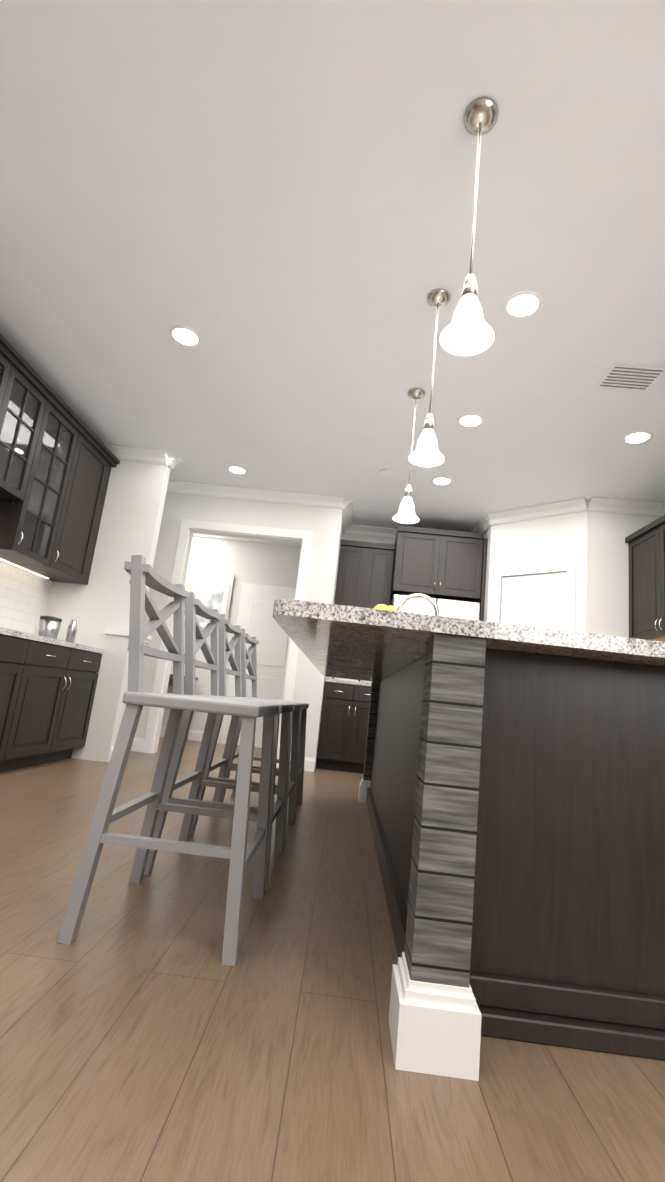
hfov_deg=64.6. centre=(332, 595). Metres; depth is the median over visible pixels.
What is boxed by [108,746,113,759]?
baseboard
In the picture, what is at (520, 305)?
recessed light
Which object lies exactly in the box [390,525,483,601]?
upper cabinet
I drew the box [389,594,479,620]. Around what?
fridge
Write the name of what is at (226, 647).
stool
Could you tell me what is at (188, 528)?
door frame
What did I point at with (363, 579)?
upper cabinet
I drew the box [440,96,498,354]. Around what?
pendant light
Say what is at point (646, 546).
upper cabinet
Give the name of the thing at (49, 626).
ice bucket
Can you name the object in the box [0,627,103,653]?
countertop
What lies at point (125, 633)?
trim
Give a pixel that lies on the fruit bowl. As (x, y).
(385, 607)
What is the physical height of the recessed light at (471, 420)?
0.006 m
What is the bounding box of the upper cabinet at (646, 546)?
[625,515,664,641]
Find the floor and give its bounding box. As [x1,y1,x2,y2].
[0,737,664,1181]
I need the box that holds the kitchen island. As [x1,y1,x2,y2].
[358,629,664,1080]
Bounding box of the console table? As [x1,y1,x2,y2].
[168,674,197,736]
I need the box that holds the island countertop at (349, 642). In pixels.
[273,599,664,680]
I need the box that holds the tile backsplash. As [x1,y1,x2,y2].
[0,560,45,633]
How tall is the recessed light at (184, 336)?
0.006 m
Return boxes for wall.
[34,460,169,761]
[36,579,51,626]
[134,492,342,770]
[162,537,300,742]
[315,513,342,767]
[327,534,394,677]
[484,525,491,621]
[487,511,586,632]
[586,501,659,637]
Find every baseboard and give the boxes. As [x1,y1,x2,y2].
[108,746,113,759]
[130,737,143,751]
[290,756,314,771]
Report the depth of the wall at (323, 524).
5.58 m
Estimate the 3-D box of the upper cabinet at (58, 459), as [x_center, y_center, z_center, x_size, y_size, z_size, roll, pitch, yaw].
[-2.316,-0.769,4.474,0.350,1.185,0.607,6,-11,3]
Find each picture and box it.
[190,571,234,632]
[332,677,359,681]
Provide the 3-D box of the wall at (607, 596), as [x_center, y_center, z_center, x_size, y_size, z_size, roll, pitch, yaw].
[2.706,0.521,4.777,0.850,2.810,0.120,6,-11,3]
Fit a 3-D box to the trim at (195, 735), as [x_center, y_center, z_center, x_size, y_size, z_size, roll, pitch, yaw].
[-3.110,0.351,7.086,6.030,2.810,0.090,6,-11,3]
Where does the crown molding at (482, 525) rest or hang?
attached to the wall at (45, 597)
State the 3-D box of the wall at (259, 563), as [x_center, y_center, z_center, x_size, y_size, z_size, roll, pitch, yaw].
[-3.108,0.372,7.192,6.270,2.810,0.120,6,-11,3]
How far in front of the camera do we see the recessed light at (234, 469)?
5.17 m
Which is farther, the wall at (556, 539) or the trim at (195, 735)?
the trim at (195, 735)
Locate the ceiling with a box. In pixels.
[0,0,664,531]
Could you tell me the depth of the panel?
5.67 m
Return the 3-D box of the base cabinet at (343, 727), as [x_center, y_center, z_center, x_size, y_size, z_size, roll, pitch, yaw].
[0.192,1.400,5.680,0.623,0.915,0.715,6,-11,3]
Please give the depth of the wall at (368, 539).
6.46 m
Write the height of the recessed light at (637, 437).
0.006 m
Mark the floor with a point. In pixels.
(146, 1035)
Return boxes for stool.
[57,555,278,965]
[144,592,292,889]
[189,614,302,847]
[220,629,308,820]
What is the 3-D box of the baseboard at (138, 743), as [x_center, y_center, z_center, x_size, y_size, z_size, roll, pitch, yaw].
[-2.271,1.440,5.203,0.820,0.130,0.015,6,-11,3]
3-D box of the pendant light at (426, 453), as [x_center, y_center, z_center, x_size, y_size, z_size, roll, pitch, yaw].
[0.507,-1.112,2.660,0.172,0.912,0.172,6,-11,3]
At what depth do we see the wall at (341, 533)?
5.79 m
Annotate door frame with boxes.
[142,519,311,767]
[492,562,575,631]
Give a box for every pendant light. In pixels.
[393,388,425,523]
[409,288,450,466]
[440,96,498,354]
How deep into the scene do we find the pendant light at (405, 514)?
3.47 m
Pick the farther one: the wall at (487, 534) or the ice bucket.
the wall at (487, 534)
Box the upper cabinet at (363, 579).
[334,539,393,608]
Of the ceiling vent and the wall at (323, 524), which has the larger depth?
the wall at (323, 524)
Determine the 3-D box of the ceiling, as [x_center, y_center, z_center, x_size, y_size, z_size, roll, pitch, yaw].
[-1.172,-1.487,4.347,13.000,0.120,13.500,6,-11,3]
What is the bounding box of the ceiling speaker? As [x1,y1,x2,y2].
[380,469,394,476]
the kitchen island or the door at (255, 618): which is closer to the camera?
the kitchen island
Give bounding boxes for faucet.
[397,593,438,612]
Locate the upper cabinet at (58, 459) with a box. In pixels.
[0,418,111,584]
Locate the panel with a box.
[477,538,487,620]
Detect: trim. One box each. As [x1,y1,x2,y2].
[105,629,151,645]
[160,533,300,742]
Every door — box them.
[219,583,295,747]
[500,572,566,630]
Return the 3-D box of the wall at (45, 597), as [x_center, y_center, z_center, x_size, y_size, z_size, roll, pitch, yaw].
[-2.641,-0.286,3.635,0.120,2.810,3.790,6,-11,3]
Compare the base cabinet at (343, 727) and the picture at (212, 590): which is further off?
the picture at (212, 590)
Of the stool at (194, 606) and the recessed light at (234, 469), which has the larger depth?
the recessed light at (234, 469)
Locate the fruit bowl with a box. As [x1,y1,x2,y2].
[373,604,397,610]
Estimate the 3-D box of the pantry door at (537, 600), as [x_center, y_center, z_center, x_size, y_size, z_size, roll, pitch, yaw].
[1.895,0.830,5.030,0.521,2.118,0.458,6,-11,3]
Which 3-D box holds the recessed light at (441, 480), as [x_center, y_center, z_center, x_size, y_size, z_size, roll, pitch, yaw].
[1.025,-1.069,4.924,0.200,0.006,0.200,6,-11,3]
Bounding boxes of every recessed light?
[169,325,201,347]
[227,465,246,474]
[431,476,452,485]
[457,413,484,427]
[503,291,543,319]
[622,431,652,444]
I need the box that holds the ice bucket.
[38,616,76,642]
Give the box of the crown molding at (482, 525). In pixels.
[104,444,664,538]
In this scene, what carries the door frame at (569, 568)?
attached to the wall at (556, 539)
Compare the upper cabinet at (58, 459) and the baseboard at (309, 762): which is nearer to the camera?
the upper cabinet at (58, 459)
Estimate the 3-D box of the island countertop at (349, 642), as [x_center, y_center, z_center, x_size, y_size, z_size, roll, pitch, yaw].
[0.462,0.381,2.680,1.144,0.038,3.052,6,-11,3]
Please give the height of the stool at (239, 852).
1.075 m
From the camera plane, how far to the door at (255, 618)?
6.98 m
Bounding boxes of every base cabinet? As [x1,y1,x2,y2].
[0,627,103,772]
[316,678,371,773]
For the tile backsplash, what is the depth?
4.32 m
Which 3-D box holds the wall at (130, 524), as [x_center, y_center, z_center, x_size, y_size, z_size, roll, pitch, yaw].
[-2.131,-0.010,4.745,0.850,2.810,0.220,6,-11,3]
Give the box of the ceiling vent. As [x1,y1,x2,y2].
[596,364,664,389]

